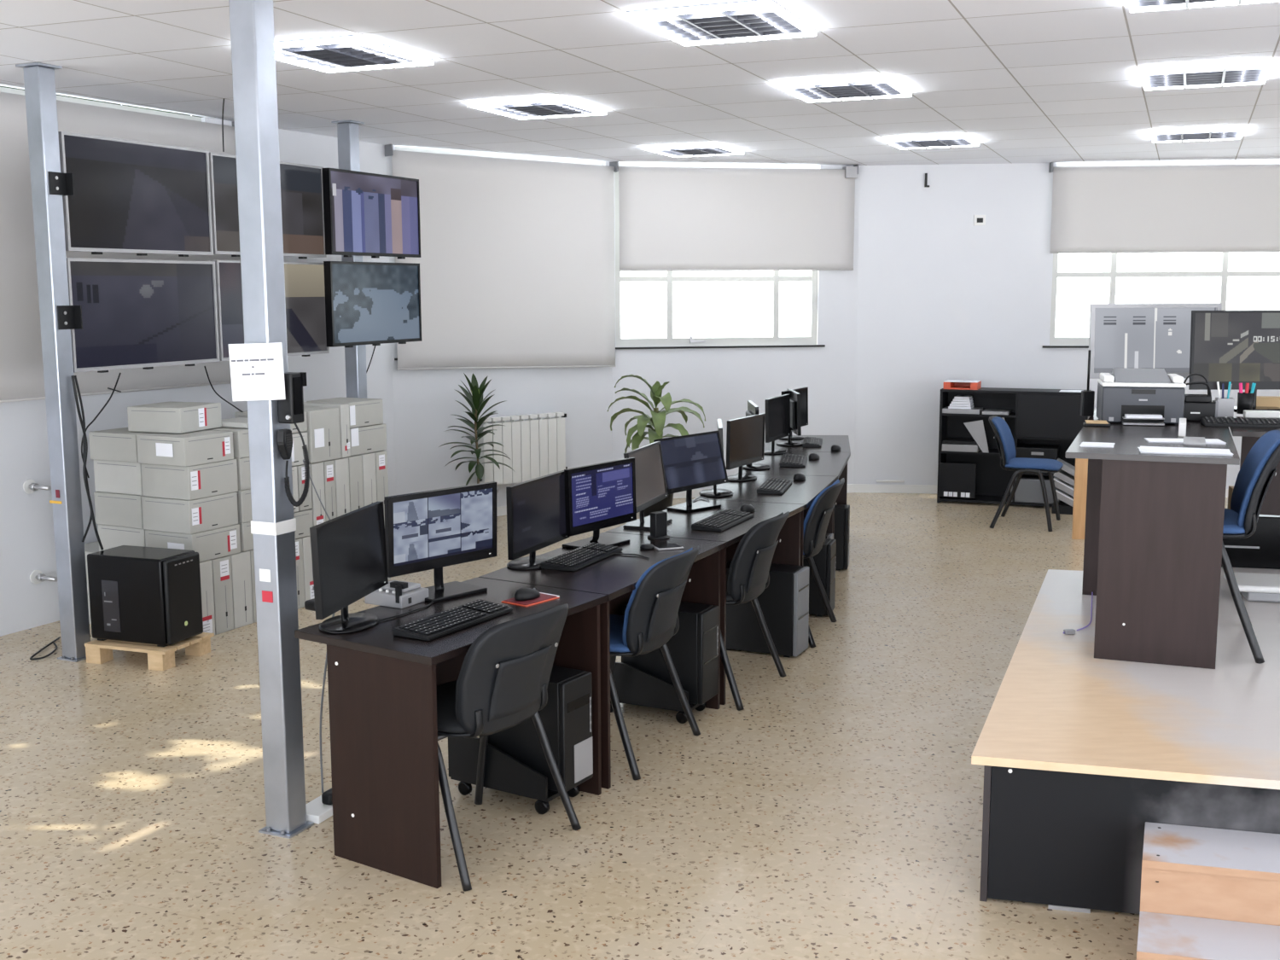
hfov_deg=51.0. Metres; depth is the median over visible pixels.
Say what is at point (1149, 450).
paper stack
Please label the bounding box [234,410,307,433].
box
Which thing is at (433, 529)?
computer monitor
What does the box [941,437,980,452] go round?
equipment box
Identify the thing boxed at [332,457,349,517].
box
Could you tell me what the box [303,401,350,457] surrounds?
box
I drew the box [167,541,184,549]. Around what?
paper label
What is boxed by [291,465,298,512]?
box
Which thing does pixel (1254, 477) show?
backrest cushion
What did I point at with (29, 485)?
pipe stub
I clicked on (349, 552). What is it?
computer monitor
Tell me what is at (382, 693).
office desk
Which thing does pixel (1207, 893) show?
wooden steps
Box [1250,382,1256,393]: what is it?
pen
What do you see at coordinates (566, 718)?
computer tower
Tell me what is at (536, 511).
computer monitor
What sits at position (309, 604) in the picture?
pouch
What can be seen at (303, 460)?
wire
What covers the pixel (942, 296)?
wall
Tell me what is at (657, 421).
plant
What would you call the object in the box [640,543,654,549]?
computer mouse
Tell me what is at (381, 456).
box
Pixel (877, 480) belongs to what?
pipe
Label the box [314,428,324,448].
paper label
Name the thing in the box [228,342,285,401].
paper notice
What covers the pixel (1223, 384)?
marker pen
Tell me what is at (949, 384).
tray
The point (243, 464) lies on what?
box
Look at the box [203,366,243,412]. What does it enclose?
cable
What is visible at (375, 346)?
cable
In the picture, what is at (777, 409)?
computer monitor
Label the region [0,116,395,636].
wall
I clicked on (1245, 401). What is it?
holder
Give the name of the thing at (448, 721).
seat cushion
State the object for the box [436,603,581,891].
chair
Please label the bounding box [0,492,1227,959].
floor
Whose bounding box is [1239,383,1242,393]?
pen
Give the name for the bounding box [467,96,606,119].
recessed light
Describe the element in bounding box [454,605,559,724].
backrest cushion
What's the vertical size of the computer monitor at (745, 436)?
0.364 m
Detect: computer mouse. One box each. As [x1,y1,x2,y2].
[514,587,540,600]
[640,543,654,549]
[739,504,755,511]
[793,472,805,480]
[808,453,819,459]
[830,444,841,451]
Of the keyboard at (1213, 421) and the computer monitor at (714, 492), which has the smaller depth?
the keyboard at (1213, 421)
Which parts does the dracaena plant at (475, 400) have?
stem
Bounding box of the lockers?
[1088,302,1221,378]
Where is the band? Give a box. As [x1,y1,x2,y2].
[250,517,296,535]
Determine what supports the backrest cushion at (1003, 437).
on the chair at (1003, 437)
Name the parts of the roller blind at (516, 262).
rail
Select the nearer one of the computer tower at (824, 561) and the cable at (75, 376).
the cable at (75, 376)
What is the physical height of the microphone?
0.295 m
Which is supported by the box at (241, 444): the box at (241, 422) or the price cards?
the box at (241, 422)
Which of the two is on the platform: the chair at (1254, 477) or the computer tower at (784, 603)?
the chair at (1254, 477)
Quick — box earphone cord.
[692,496,709,502]
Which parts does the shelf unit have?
panel, door, door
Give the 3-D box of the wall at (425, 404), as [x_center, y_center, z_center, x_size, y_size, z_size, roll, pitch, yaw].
[-1.101,-1.168,10.982,2.189,2.917,0.100,-7,11,-40]
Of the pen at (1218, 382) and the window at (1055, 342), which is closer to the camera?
the pen at (1218, 382)
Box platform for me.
[971,566,1279,913]
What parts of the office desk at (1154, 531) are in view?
panel, panel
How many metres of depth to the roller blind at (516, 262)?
10.81 m
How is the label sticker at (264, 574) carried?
attached to the steel post at (251, 21)
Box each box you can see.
[84,541,98,623]
[88,427,153,462]
[93,459,142,495]
[93,491,145,529]
[97,523,145,551]
[127,401,221,433]
[136,430,233,466]
[140,459,238,500]
[141,491,238,534]
[145,523,240,562]
[199,559,215,634]
[204,426,249,458]
[209,555,233,634]
[221,417,248,428]
[229,550,253,628]
[233,456,250,490]
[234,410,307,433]
[235,488,252,523]
[238,521,253,551]
[248,549,256,622]
[291,431,308,465]
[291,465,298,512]
[293,509,312,538]
[295,537,304,609]
[296,464,312,511]
[301,535,314,601]
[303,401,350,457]
[303,406,341,463]
[306,397,383,428]
[308,461,325,526]
[322,459,336,521]
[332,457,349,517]
[347,454,363,511]
[349,424,386,455]
[360,452,376,506]
[364,580,428,608]
[373,450,388,517]
[842,166,858,178]
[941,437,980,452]
[942,406,983,414]
[982,408,1011,415]
[1010,474,1060,504]
[1223,572,1279,602]
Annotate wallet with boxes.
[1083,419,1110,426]
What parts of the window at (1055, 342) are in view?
sill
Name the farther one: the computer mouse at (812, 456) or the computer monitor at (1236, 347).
the computer mouse at (812, 456)
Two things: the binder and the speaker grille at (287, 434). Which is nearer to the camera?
the speaker grille at (287, 434)
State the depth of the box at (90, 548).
7.50 m
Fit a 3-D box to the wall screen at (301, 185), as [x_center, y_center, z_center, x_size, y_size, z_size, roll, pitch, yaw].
[-2.211,-1.604,7.955,0.080,0.567,1.002,3,9,24]
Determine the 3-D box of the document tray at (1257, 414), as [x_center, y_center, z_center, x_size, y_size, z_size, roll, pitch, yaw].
[2.996,-0.304,6.226,0.360,0.030,0.060,2,8,14]
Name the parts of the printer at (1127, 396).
control panel, control panel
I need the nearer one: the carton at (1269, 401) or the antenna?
the carton at (1269, 401)
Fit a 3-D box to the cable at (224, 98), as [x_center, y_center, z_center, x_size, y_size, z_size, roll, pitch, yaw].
[-2.346,-2.019,7.572,0.007,0.332,0.038,3,9,24]
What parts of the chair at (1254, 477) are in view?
leg, shell panel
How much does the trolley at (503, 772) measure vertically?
0.239 m
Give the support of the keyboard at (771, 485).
on the office desk at (805, 491)
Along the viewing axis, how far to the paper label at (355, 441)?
8.21 m
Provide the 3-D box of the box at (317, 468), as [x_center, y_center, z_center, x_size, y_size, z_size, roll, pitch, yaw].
[-2.058,0.096,8.034,0.356,0.421,0.104,4,9,27]
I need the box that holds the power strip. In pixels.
[305,787,332,824]
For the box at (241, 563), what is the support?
on the floor
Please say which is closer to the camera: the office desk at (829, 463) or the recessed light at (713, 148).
the office desk at (829, 463)
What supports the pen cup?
on the office desk at (1094, 417)
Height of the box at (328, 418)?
0.305 m
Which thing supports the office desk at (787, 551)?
on the floor
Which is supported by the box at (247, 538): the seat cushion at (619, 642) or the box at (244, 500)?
the box at (244, 500)
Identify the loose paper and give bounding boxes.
[1059,389,1083,392]
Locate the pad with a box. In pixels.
[1183,436,1205,446]
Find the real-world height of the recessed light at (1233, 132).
0.030 m
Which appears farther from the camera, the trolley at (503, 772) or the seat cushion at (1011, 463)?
the seat cushion at (1011, 463)
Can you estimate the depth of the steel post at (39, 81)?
6.58 m
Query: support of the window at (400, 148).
in the wall at (425, 404)
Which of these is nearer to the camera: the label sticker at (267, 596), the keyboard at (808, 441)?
the label sticker at (267, 596)
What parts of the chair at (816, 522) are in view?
leg, leg, shell panel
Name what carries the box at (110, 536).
on the box
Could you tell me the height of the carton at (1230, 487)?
0.130 m
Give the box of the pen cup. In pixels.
[1215,397,1234,417]
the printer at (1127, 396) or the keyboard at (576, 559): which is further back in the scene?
the printer at (1127, 396)
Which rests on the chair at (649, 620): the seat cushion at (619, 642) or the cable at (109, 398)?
the seat cushion at (619, 642)
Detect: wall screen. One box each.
[58,131,213,256]
[66,257,220,372]
[208,152,326,258]
[209,260,329,360]
[322,167,421,259]
[323,261,422,347]
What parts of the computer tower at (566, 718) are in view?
panel, grey plate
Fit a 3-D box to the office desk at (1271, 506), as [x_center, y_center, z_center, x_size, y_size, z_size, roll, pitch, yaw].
[3.191,0.161,5.825,1.204,0.778,0.700,3,9,21]
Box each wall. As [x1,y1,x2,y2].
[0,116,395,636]
[385,145,612,506]
[612,164,860,488]
[853,162,1279,488]
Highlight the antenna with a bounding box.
[924,173,929,187]
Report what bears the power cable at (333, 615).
hanging from the office desk at (382, 693)
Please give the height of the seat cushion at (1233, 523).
0.058 m
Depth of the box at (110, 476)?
7.28 m
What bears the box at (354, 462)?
on the box
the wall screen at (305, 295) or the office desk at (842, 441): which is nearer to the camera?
the wall screen at (305, 295)
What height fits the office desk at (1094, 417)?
0.778 m
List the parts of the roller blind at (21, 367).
rail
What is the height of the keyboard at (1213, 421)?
0.030 m
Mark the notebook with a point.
(544, 597)
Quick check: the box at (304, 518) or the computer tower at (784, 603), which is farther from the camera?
the box at (304, 518)
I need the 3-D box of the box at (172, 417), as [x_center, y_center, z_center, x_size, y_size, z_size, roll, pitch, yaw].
[-2.550,-0.345,7.366,0.346,0.135,0.355,3,9,19]
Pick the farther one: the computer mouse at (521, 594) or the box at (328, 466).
the box at (328, 466)
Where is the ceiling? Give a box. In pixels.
[0,0,1279,165]
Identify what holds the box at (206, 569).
on the floor
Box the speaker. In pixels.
[647,511,669,539]
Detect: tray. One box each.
[942,379,981,389]
[1111,367,1171,383]
[1122,416,1164,425]
[1243,410,1279,418]
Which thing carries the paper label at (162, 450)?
attached to the box at (201, 446)
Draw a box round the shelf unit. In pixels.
[936,387,1090,506]
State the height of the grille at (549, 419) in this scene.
0.045 m
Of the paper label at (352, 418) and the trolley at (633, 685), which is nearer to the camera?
the trolley at (633, 685)
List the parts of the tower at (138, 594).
panel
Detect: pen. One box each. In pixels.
[1216,381,1221,398]
[1221,383,1224,398]
[1227,381,1231,398]
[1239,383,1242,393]
[1245,383,1249,393]
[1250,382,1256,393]
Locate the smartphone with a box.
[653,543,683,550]
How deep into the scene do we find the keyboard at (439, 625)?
4.41 m
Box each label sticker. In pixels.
[259,568,270,581]
[261,590,273,602]
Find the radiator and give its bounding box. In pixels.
[477,412,567,484]
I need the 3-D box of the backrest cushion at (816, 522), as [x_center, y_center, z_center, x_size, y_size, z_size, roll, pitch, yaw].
[0.973,0.198,7.156,0.164,0.384,0.465,3,9,19]
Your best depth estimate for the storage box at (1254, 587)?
5.93 m
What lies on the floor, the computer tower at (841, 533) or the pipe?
the computer tower at (841, 533)
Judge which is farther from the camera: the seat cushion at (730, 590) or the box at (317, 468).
the box at (317, 468)
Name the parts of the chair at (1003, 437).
shell panel, leg, leg, leg, leg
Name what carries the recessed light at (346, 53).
in the ceiling
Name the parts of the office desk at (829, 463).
panel, panel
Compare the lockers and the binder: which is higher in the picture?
the lockers
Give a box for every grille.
[285,434,292,448]
[478,412,564,424]
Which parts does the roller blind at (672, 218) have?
rail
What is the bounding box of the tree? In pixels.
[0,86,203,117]
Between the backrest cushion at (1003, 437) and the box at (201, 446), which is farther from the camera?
the backrest cushion at (1003, 437)
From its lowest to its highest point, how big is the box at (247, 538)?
0.158 m
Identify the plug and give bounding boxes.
[1063,628,1075,634]
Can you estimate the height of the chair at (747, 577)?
0.845 m
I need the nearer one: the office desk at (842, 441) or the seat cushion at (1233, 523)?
the seat cushion at (1233, 523)
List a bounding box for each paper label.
[155,442,173,457]
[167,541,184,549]
[291,441,294,461]
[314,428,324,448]
[349,405,355,425]
[350,427,359,447]
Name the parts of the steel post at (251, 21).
plate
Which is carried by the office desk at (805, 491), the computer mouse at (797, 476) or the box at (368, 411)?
the computer mouse at (797, 476)
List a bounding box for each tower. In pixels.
[87,545,203,646]
[479,665,593,792]
[622,601,718,704]
[726,560,808,657]
[802,538,836,616]
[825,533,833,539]
[833,504,849,570]
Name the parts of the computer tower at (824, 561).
panel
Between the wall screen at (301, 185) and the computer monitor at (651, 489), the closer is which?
the computer monitor at (651, 489)
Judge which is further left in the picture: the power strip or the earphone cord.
the power strip
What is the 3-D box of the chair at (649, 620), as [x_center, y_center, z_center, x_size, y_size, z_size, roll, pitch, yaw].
[-0.061,0.680,5.384,0.571,0.845,0.602,4,9,26]
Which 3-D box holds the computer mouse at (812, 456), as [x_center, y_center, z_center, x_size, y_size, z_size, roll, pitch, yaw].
[1.130,-0.158,8.712,0.062,0.041,0.116,4,9,30]
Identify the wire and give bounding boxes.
[302,459,330,519]
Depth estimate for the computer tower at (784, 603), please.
6.79 m
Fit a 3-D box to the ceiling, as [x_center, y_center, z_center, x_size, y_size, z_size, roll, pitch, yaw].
[-0.009,-1.768,4.556,16.225,0.080,14.720,0,8,0]
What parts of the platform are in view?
panel, panel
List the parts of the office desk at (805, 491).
panel, panel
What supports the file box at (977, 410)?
on the shelf unit
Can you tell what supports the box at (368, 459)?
on the box
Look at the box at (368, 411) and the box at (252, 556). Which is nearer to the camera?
the box at (252, 556)
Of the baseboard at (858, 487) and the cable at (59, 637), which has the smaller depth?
the cable at (59, 637)
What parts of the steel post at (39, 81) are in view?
plate, screen bracket, screen bracket, plate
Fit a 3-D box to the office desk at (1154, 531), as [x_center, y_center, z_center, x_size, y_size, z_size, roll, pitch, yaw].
[2.063,0.219,5.443,0.590,0.778,1.154,3,9,21]
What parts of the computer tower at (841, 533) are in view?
panel, grey plate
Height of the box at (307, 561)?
0.413 m
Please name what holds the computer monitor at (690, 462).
on the office desk at (787, 551)
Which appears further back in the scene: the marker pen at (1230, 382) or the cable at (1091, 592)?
the marker pen at (1230, 382)
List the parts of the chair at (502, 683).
seat frame, leg, leg, shell panel, leg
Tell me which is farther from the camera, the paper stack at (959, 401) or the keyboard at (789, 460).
the paper stack at (959, 401)
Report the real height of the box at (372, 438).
0.165 m
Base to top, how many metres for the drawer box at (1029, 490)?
0.200 m
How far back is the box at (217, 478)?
7.13 m
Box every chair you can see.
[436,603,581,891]
[609,546,700,780]
[720,511,789,710]
[802,477,844,647]
[988,415,1063,531]
[1221,428,1279,663]
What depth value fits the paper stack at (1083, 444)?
5.15 m
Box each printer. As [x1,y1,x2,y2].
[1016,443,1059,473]
[1096,367,1186,425]
[1183,372,1218,421]
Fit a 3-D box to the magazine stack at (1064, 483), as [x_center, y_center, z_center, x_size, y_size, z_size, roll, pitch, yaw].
[3.530,0.052,11.065,0.236,0.445,0.180,3,9,21]
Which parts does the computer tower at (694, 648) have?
panel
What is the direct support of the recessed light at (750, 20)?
in the ceiling
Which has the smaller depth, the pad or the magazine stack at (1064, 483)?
the pad
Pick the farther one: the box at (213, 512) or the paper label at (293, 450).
the paper label at (293, 450)
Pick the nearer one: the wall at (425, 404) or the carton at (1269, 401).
the carton at (1269, 401)
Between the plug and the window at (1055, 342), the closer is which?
the plug
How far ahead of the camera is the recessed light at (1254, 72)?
6.69 m
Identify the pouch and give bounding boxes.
[304,598,315,610]
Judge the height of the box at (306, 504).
0.265 m
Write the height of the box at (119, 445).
0.151 m
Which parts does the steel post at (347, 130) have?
plate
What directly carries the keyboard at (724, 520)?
on the office desk at (787, 551)
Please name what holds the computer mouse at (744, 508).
on the office desk at (787, 551)
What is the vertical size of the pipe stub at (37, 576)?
0.078 m
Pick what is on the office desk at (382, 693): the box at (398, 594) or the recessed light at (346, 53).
the box at (398, 594)
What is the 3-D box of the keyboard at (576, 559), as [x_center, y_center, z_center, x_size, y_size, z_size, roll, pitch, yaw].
[-0.234,0.312,5.499,0.150,0.030,0.460,3,9,24]
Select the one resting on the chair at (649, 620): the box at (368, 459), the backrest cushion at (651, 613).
the backrest cushion at (651, 613)
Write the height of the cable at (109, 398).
0.518 m
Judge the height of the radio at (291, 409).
0.165 m
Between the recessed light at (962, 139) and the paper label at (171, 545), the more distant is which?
the recessed light at (962, 139)
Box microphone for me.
[277,422,309,506]
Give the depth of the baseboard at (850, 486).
11.97 m
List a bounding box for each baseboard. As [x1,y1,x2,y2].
[496,506,506,516]
[673,483,854,498]
[854,483,1228,497]
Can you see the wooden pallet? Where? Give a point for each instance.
(96, 651)
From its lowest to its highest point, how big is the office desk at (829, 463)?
0.750 m
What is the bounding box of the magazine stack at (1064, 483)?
[1051,458,1075,514]
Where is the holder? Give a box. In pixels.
[1236,392,1253,413]
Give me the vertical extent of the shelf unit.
0.985 m
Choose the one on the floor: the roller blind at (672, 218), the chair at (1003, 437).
the chair at (1003, 437)
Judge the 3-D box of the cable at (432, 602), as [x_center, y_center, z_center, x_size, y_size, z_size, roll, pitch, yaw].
[-0.790,0.450,4.623,0.033,0.005,0.356,4,9,26]
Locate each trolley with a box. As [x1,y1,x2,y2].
[448,736,584,814]
[610,656,706,723]
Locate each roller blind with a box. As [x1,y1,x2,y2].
[0,91,240,402]
[384,144,616,369]
[615,161,858,271]
[1048,162,1279,253]
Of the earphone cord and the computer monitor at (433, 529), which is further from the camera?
the earphone cord
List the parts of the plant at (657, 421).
stem, pot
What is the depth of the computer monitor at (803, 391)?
9.99 m
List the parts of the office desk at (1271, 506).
modesty panel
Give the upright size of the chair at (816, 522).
0.845 m
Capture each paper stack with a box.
[948,395,973,408]
[1079,442,1115,448]
[1137,446,1233,456]
[1143,437,1226,444]
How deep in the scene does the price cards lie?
11.55 m
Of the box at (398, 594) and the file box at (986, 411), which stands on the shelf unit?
the file box at (986, 411)
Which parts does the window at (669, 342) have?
handle, sill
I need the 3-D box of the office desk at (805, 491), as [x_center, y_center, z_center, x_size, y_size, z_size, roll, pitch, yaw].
[0.725,0.411,7.540,0.600,0.750,1.075,2,8,17]
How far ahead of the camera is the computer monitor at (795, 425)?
9.34 m
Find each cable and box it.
[29,636,60,660]
[70,375,104,550]
[74,375,92,541]
[81,372,121,477]
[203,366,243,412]
[221,98,224,151]
[319,612,335,792]
[366,345,376,372]
[378,601,433,621]
[612,552,649,558]
[1076,592,1093,630]
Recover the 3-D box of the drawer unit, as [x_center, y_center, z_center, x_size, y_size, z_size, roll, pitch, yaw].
[2.981,0.294,6.729,0.500,0.260,0.182,2,8,14]
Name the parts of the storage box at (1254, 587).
lid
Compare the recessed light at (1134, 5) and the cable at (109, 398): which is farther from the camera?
the cable at (109, 398)
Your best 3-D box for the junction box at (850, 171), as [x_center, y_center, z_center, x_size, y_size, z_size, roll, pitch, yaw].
[1.847,-2.700,11.790,0.110,0.100,0.100,-2,8,-10]
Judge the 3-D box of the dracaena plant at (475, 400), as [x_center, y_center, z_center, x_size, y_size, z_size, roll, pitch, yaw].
[-1.262,-0.227,10.408,0.586,1.218,0.552,0,8,0]
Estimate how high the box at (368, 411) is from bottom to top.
0.155 m
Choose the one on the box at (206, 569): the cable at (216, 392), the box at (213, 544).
the box at (213, 544)
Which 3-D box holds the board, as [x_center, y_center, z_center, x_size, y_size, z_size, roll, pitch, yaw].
[2.871,-0.376,11.464,0.220,0.276,0.012,3,9,21]
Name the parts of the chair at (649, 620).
leg, leg, shell panel, leg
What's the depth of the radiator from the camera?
11.00 m
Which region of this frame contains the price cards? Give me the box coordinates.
[943,491,969,497]
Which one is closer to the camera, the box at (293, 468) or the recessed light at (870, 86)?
the recessed light at (870, 86)
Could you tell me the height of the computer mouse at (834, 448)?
0.041 m
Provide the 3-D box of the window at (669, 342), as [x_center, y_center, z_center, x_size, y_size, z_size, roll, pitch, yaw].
[0.681,-1.955,11.755,1.950,1.590,0.110,-2,8,-10]
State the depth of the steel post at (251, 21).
4.41 m
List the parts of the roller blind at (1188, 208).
rail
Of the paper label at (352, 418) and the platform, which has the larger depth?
the paper label at (352, 418)
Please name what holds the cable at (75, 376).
attached to the steel post at (39, 81)
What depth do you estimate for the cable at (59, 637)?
6.90 m
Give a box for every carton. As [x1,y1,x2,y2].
[1227,485,1233,509]
[1256,395,1279,407]
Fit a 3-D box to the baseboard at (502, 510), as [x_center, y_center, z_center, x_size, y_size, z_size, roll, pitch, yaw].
[-1.058,0.245,11.140,2.189,0.075,0.014,-7,11,-40]
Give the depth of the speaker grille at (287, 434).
4.42 m
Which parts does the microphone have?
cord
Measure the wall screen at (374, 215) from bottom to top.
0.533 m
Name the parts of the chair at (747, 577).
leg, shell panel, leg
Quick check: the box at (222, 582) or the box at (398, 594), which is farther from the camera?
the box at (222, 582)
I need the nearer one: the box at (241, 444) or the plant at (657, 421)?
the box at (241, 444)
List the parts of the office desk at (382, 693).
panel, modesty panel, panel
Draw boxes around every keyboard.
[392,599,512,640]
[540,542,622,570]
[691,509,754,531]
[756,477,792,494]
[779,453,807,466]
[802,436,822,447]
[1200,417,1279,428]
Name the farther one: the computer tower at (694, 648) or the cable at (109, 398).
the cable at (109, 398)
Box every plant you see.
[438,372,514,495]
[607,374,705,517]
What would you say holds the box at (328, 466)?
on the box
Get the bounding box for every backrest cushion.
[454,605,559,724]
[622,547,692,645]
[727,512,783,595]
[803,479,839,535]
[991,416,1015,464]
[1230,430,1279,526]
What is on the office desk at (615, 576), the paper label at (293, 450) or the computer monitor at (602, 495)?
the computer monitor at (602, 495)
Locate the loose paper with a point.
(1067, 391)
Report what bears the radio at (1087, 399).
on the office desk at (1094, 417)
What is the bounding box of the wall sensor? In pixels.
[973,215,985,225]
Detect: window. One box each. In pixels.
[0,87,201,122]
[394,145,603,360]
[614,162,825,349]
[1042,159,1279,348]
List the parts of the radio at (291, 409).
knob, plate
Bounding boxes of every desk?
[294,576,607,888]
[478,531,727,789]
[606,499,806,704]
[694,473,837,565]
[737,451,850,533]
[764,435,850,493]
[1065,424,1239,669]
[1071,458,1087,539]
[1088,400,1228,427]
[1227,416,1279,515]
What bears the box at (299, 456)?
on the box at (293, 468)
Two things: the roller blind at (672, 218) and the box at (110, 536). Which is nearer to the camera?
the box at (110, 536)
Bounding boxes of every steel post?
[15,62,90,662]
[228,0,314,838]
[331,120,366,398]
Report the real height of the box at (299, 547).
0.413 m
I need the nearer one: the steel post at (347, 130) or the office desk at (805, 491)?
the office desk at (805, 491)
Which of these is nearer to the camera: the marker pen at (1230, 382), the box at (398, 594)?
the box at (398, 594)
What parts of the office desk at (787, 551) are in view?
panel, panel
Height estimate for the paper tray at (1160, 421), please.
0.030 m
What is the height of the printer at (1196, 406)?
0.209 m
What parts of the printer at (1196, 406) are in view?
lid, rail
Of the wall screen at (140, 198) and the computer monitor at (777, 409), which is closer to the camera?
the wall screen at (140, 198)
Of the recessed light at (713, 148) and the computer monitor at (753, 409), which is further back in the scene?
the recessed light at (713, 148)
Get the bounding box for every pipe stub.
[23,479,51,494]
[29,570,57,584]
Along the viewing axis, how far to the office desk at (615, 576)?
5.34 m
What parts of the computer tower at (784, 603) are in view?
panel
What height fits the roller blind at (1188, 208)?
0.778 m
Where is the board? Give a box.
[963,419,989,452]
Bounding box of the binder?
[1178,418,1186,436]
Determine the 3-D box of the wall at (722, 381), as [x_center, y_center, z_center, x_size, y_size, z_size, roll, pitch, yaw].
[0.843,-1.307,11.903,2.224,2.917,0.100,-2,8,-10]
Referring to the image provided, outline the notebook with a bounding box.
[501,592,559,606]
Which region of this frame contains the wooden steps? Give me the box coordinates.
[1136,821,1279,959]
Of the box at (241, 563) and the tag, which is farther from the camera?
the box at (241, 563)
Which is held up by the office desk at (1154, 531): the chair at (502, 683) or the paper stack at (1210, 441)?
the paper stack at (1210, 441)
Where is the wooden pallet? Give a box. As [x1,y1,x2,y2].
[84,632,214,670]
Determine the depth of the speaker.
5.95 m
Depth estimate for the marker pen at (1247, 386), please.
6.42 m
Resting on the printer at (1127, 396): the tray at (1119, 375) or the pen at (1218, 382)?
the tray at (1119, 375)
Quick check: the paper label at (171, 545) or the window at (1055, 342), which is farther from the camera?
the window at (1055, 342)
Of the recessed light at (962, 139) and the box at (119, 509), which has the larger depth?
the recessed light at (962, 139)
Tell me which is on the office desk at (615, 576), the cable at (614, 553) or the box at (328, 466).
the cable at (614, 553)
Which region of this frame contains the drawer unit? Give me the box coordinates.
[1221,514,1279,569]
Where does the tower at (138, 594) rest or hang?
on the wooden pallet
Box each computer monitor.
[309,501,388,634]
[384,481,497,603]
[506,470,570,570]
[561,457,636,548]
[622,441,672,529]
[653,430,728,512]
[698,418,733,497]
[726,413,765,482]
[742,400,770,470]
[764,394,790,454]
[776,388,802,446]
[779,386,808,440]
[1188,310,1279,412]
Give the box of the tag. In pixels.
[49,489,61,504]
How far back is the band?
4.46 m
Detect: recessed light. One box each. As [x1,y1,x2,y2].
[274,34,433,72]
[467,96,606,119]
[625,0,816,46]
[643,142,744,157]
[774,74,911,102]
[882,133,978,149]
[1128,0,1279,12]
[1140,58,1272,90]
[1150,125,1243,142]
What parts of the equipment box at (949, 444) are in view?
lid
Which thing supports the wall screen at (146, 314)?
attached to the rail
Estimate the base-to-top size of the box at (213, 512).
0.178 m
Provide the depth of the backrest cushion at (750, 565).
5.99 m
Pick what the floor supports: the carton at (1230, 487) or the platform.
the platform
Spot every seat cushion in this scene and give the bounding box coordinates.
[436,680,465,733]
[609,614,630,652]
[726,573,733,601]
[1005,457,1063,471]
[1222,508,1245,534]
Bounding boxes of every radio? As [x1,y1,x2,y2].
[277,372,306,424]
[1080,349,1094,416]
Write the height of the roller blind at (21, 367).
1.661 m
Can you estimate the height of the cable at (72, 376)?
0.889 m
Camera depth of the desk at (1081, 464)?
9.89 m
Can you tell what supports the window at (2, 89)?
in the wall at (27, 545)
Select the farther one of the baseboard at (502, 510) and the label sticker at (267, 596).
the baseboard at (502, 510)
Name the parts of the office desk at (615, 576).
panel, modesty panel, panel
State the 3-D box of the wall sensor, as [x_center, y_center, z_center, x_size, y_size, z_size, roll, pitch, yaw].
[2.983,-2.282,11.783,0.100,0.090,0.030,1,8,6]
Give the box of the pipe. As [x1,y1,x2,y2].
[876,479,904,482]

